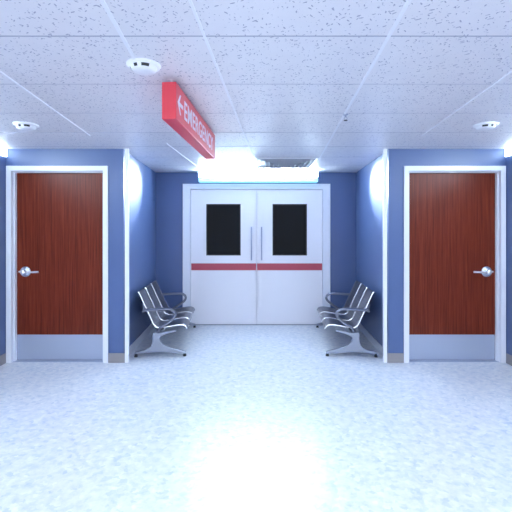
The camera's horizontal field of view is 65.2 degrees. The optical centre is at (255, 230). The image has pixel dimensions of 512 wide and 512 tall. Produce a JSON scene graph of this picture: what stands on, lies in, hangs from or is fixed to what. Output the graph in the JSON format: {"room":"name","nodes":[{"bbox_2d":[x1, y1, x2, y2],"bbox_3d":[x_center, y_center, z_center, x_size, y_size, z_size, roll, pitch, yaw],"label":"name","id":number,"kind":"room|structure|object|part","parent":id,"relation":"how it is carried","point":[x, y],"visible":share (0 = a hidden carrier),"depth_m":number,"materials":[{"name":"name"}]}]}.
{"room":"hospital interior","nodes":[
{"label":"hospital interior","id":0,"kind":"room"},
{"bbox_2d":[0,156,5,354],"bbox_3d":[-2.891,0.280,0.500,0.120,2.420,8.200,0,0,0],"label":"wall","id":1,"kind":"structure","parent":0,"point":[2,159],"depth_m":4.47,"materials":[{"name":"blue paint"}]},
{"bbox_2d":[0,353,5,365],"bbox_3d":[-2.825,1.434,0.455,0.012,0.112,8.110,0,0,0],"label":"baseboard","id":2,"kind":"structure","parent":1,"relation":"attached to","point":[2,357],"depth_m":4.45,"materials":[{"name":"grey"}]},
{"bbox_2d":[0,146,6,156],"bbox_3d":[-2.816,-0.881,2.855,0.030,0.093,3.310,0,0,0],"label":"wall light","id":3,"kind":"object","parent":1,"relation":"attached to","point":[3,151],"visible":1,"depth_m":4.44,"materials":[{"name":"white"}]},
{"bbox_2d":[6,149,124,352],"bbox_3d":[-2.166,0.280,4.565,1.331,2.420,0.070,0,0,0],"label":"wall","id":4,"kind":"structure","parent":0,"point":[114,159],"depth_m":4.53,"materials":[{"name":"blue paint"}]},
{"bbox_2d":[6,166,107,362],"bbox_3d":[-2.247,0.377,4.616,1.150,2.226,0.208,0,0,0],"label":"door","id":5,"kind":"structure","parent":4,"relation":"in","point":[57,216],"depth_m":4.61,"materials":[{"name":"brown wood"}]},
{"bbox_3d":[-2.248,1.338,4.608,1.003,0.288,0.004,0,0,0],"label":"kick plate","id":6,"kind":"part","parent":5,"relation":"part of","materials":[{"name":"blue"}]},
{"bbox_2d":[108,353,124,362],"bbox_3d":[-1.577,1.436,4.524,0.190,0.108,0.012,0,0,0],"label":"baseboard","id":7,"kind":"structure","parent":4,"relation":"attached to","point":[112,357],"depth_m":4.52,"materials":[{"name":"grey"}]},
{"bbox_2d":[125,149,128,362],"bbox_3d":[-1.461,0.280,4.532,0.042,2.420,0.035,0,0,0],"label":"trim","id":8,"kind":"structure","parent":4,"relation":"attached to","point":[126,150],"depth_m":4.51,"materials":[{"name":"white paint"}]},
{"bbox_2d":[129,154,155,346],"bbox_3d":[-1.647,0.280,5.470,0.190,2.420,1.750,0,0,-2],"label":"wall","id":9,"kind":"structure","parent":0,"point":[142,179],"depth_m":5.31,"materials":[{"name":"blue paint"}]},
{"bbox_2d":[129,323,153,355],"bbox_3d":[-1.546,1.440,5.475,0.012,0.100,1.732,0,0,-2],"label":"baseboard","id":10,"kind":"structure","parent":9,"relation":"attached to","point":[134,345],"depth_m":5.31,"materials":[{"name":"white"}]},
{"bbox_2d":[0,323,511,511],"bbox_3d":[0.000,1.540,1.450,5.902,0.100,10.100,0,0,0],"label":"floor","id":11,"kind":"structure","parent":0,"point":[252,418],"depth_m":3.02,"materials":[{"name":"tile"}]},
{"bbox_2d":[134,280,195,356],"bbox_3d":[-1.185,1.115,5.470,0.612,0.750,1.482,0,0,-4],"label":"bench","id":12,"kind":"object","parent":11,"relation":"on","point":[162,317],"visible":1,"depth_m":5.11,"materials":[{"name":"metal"}]},
{"bbox_3d":[-1.178,1.059,4.828,0.428,0.348,0.164,0,0,-4],"label":"armrest","id":13,"kind":"part","parent":12,"relation":"part of","materials":[{"name":"grey metal"}]},
{"bbox_3d":[-1.135,1.320,4.752,0.600,0.280,0.044,0,0,-4],"label":"leg frame","id":14,"kind":"part","parent":12,"relation":"part of","materials":[{"name":"silver metal"}]},
{"bbox_3d":[-1.270,1.059,6.104,0.429,0.348,0.114,0,0,-7],"label":"armrest","id":15,"kind":"part","parent":12,"relation":"part of","materials":[{"name":"grey metal"}]},
{"bbox_2d":[316,280,377,356],"bbox_3d":[1.185,1.115,5.470,0.612,0.750,1.482,0,0,4],"label":"bench","id":16,"kind":"object","parent":11,"relation":"on","point":[349,317],"visible":1,"depth_m":5.11,"materials":[{"name":"metal"}]},
{"bbox_3d":[1.270,1.059,6.104,0.429,0.348,0.114,0,0,7],"label":"armrest","id":17,"kind":"part","parent":16,"relation":"part of","materials":[{"name":"grey metal"}]},
{"bbox_3d":[1.135,1.320,4.752,0.600,0.280,0.044,0,0,4],"label":"leg frame","id":18,"kind":"part","parent":16,"relation":"part of","materials":[{"name":"silver metal"}]},
{"bbox_3d":[1.178,1.059,4.828,0.428,0.348,0.164,0,0,4],"label":"armrest","id":19,"kind":"part","parent":16,"relation":"part of","materials":[{"name":"grey metal"}]},
{"bbox_2d":[0,0,511,171],"bbox_3d":[0.000,-0.978,1.450,5.902,0.105,10.100,0,0,0],"label":"ceiling","id":20,"kind":"structure","parent":0,"point":[268,78],"depth_m":2.39,"materials":[{"name":"tile"}]},
{"bbox_2d":[13,122,38,130],"bbox_3d":[-2.010,-0.910,3.500,0.200,0.040,0.200,0,0,-20],"label":"smoke detector","id":21,"kind":"object","parent":20,"relation":"attached to","point":[27,126],"visible":1,"depth_m":3.45,"materials":[{"name":"white plastic"}]},
{"bbox_2d":[126,58,160,75],"bbox_3d":[-0.628,-0.910,2.240,0.186,0.040,0.186,0,0,-9],"label":"smoke detector","id":22,"kind":"object","parent":20,"relation":"attached to","point":[141,66],"visible":1,"depth_m":2.19,"materials":[{"name":"white plastic"}]},
{"bbox_2d":[162,79,214,158],"bbox_3d":[-0.476,-0.803,3.083,0.089,0.254,1.350,0,0,4],"label":"hanging sign","id":23,"kind":"object","parent":20,"relation":"hanging from","point":[178,112],"visible":1,"depth_m":2.69,"materials":[{"name":"red plastic"}]},
{"bbox_2d":[255,158,316,167],"bbox_3d":[0.385,-0.891,5.420,0.784,0.066,0.745,0,0,0],"label":"ceiling vent","id":24,"kind":"object","parent":20,"relation":"in","point":[259,162],"visible":1,"depth_m":5.26,"materials":[{"name":"white metal"}]},
{"bbox_3d":[0.385,-0.922,5.420,0.780,0.004,0.740,0,0,0],"label":"mounting plate","id":25,"kind":"part","parent":24,"relation":"part of","materials":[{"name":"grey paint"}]},
{"bbox_2d":[473,122,498,130],"bbox_3d":[2.010,-0.910,3.500,0.200,0.040,0.200,0,0,20],"label":"smoke detector","id":26,"kind":"object","parent":20,"relation":"attached to","point":[483,126],"visible":1,"depth_m":3.45,"materials":[{"name":"white plastic"}]},
{"bbox_2d":[156,172,355,308],"bbox_3d":[0.000,0.280,6.420,3.560,2.420,0.160,0,0,0],"label":"wall","id":27,"kind":"structure","parent":0,"point":[169,185],"depth_m":6.34,"materials":[{"name":"blue paint"}]},
{"bbox_2d":[191,190,256,323],"bbox_3d":[-0.510,0.411,6.339,1.043,2.134,0.122,0,0,0],"label":"door","id":28,"kind":"structure","parent":27,"relation":"in","point":[223,222],"depth_m":6.34,"materials":[{"name":"white laminate"}]},
{"bbox_3d":[-0.072,0.198,6.311,0.022,0.525,0.067,0,0,0],"label":"pull handle","id":29,"kind":"part","parent":28,"relation":"part of","materials":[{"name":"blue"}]},
{"bbox_2d":[196,324,315,324],"bbox_3d":[0.009,1.486,6.365,2.090,0.008,0.070,0,0,0],"label":"trim","id":30,"kind":"structure","parent":27,"relation":"attached to","point":[196,324],"depth_m":6.34,"materials":[{"name":"grey paint"}]},
{"bbox_2d":[183,184,329,321],"bbox_3d":[0.008,0.372,6.383,2.330,2.235,0.154,0,0,0],"label":"trim","id":31,"kind":"structure","parent":27,"relation":"attached to","point":[325,188],"depth_m":6.32,"materials":[{"name":"white paint"}]},
{"bbox_2d":[198,171,317,182],"bbox_3d":[0.035,-0.844,6.263,1.850,0.168,0.151,0,0,0],"label":"wall light","id":32,"kind":"object","parent":27,"relation":"attached to","point":[204,176],"visible":1,"depth_m":6.19,"materials":[{"name":"white plastic"}]},
{"bbox_2d":[199,171,316,176],"bbox_3d":[0.035,-0.882,6.250,1.830,0.091,0.120,0,0,0],"label":"diffuser","id":33,"kind":"object","parent":32,"relation":"attached to","point":[201,173],"depth_m":6.19,"materials":[{"name":"white plastic"}]},
{"bbox_2d":[257,190,321,323],"bbox_3d":[0.531,0.411,6.336,1.038,2.134,0.116,0,0,0],"label":"door","id":34,"kind":"structure","parent":27,"relation":"in","point":[289,222],"depth_m":6.34,"materials":[{"name":"white laminate"}]},
{"bbox_3d":[0.088,0.198,6.311,0.022,0.525,0.067,0,0,0],"label":"pull handle","id":35,"kind":"part","parent":34,"relation":"part of","materials":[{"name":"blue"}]},
{"bbox_2d":[356,154,382,346],"bbox_3d":[1.647,0.280,5.470,0.190,2.420,1.750,0,0,2],"label":"wall","id":36,"kind":"structure","parent":0,"point":[369,179],"depth_m":5.31,"materials":[{"name":"blue paint"}]},
{"bbox_2d":[358,323,382,355],"bbox_3d":[1.546,1.440,5.475,0.012,0.100,1.732,0,0,2],"label":"baseboard","id":37,"kind":"structure","parent":36,"relation":"attached to","point":[377,345],"depth_m":5.31,"materials":[{"name":"white"}]},
{"bbox_2d":[387,149,505,352],"bbox_3d":[2.166,0.280,4.565,1.331,2.420,0.070,0,0,0],"label":"wall","id":38,"kind":"structure","parent":0,"point":[397,159],"depth_m":4.53,"materials":[{"name":"blue paint"}]},
{"bbox_2d":[383,149,386,362],"bbox_3d":[1.461,0.280,4.532,0.042,2.420,0.035,0,0,0],"label":"trim","id":39,"kind":"structure","parent":38,"relation":"attached to","point":[384,150],"depth_m":4.51,"materials":[{"name":"white paint"}]},
{"bbox_2d":[387,353,403,362],"bbox_3d":[1.577,1.436,4.524,0.190,0.108,0.012,0,0,0],"label":"baseboard","id":40,"kind":"structure","parent":38,"relation":"attached to","point":[391,357],"depth_m":4.52,"materials":[{"name":"grey"}]},
{"bbox_2d":[404,166,505,362],"bbox_3d":[2.247,0.377,4.616,1.150,2.226,0.208,0,0,0],"label":"door","id":41,"kind":"structure","parent":38,"relation":"in","point":[455,216],"depth_m":4.61,"materials":[{"name":"brown wood"}]},
{"bbox_3d":[2.248,1.338,4.608,1.003,0.288,0.004,0,0,0],"label":"kick plate","id":42,"kind":"part","parent":41,"relation":"part of","materials":[{"name":"blue"}]},
{"bbox_2d":[506,156,511,354],"bbox_3d":[2.891,0.280,0.500,0.120,2.420,8.200,0,0,0],"label":"wall","id":43,"kind":"structure","parent":0,"point":[508,159],"depth_m":4.47,"materials":[{"name":"blue paint"}]},
{"bbox_2d":[505,146,511,156],"bbox_3d":[2.816,-0.881,2.855,0.030,0.093,3.310,0,0,0],"label":"wall light","id":44,"kind":"object","parent":43,"relation":"attached to","point":[508,151],"visible":1,"depth_m":4.44,"materials":[{"name":"white"}]},
{"bbox_2d":[506,353,511,365],"bbox_3d":[2.825,1.434,0.455,0.012,0.112,8.110,0,0,0],"label":"baseboard","id":45,"kind":"structure","parent":43,"relation":"attached to","point":[508,357],"depth_m":4.45,"materials":[{"name":"grey"}]}
]}

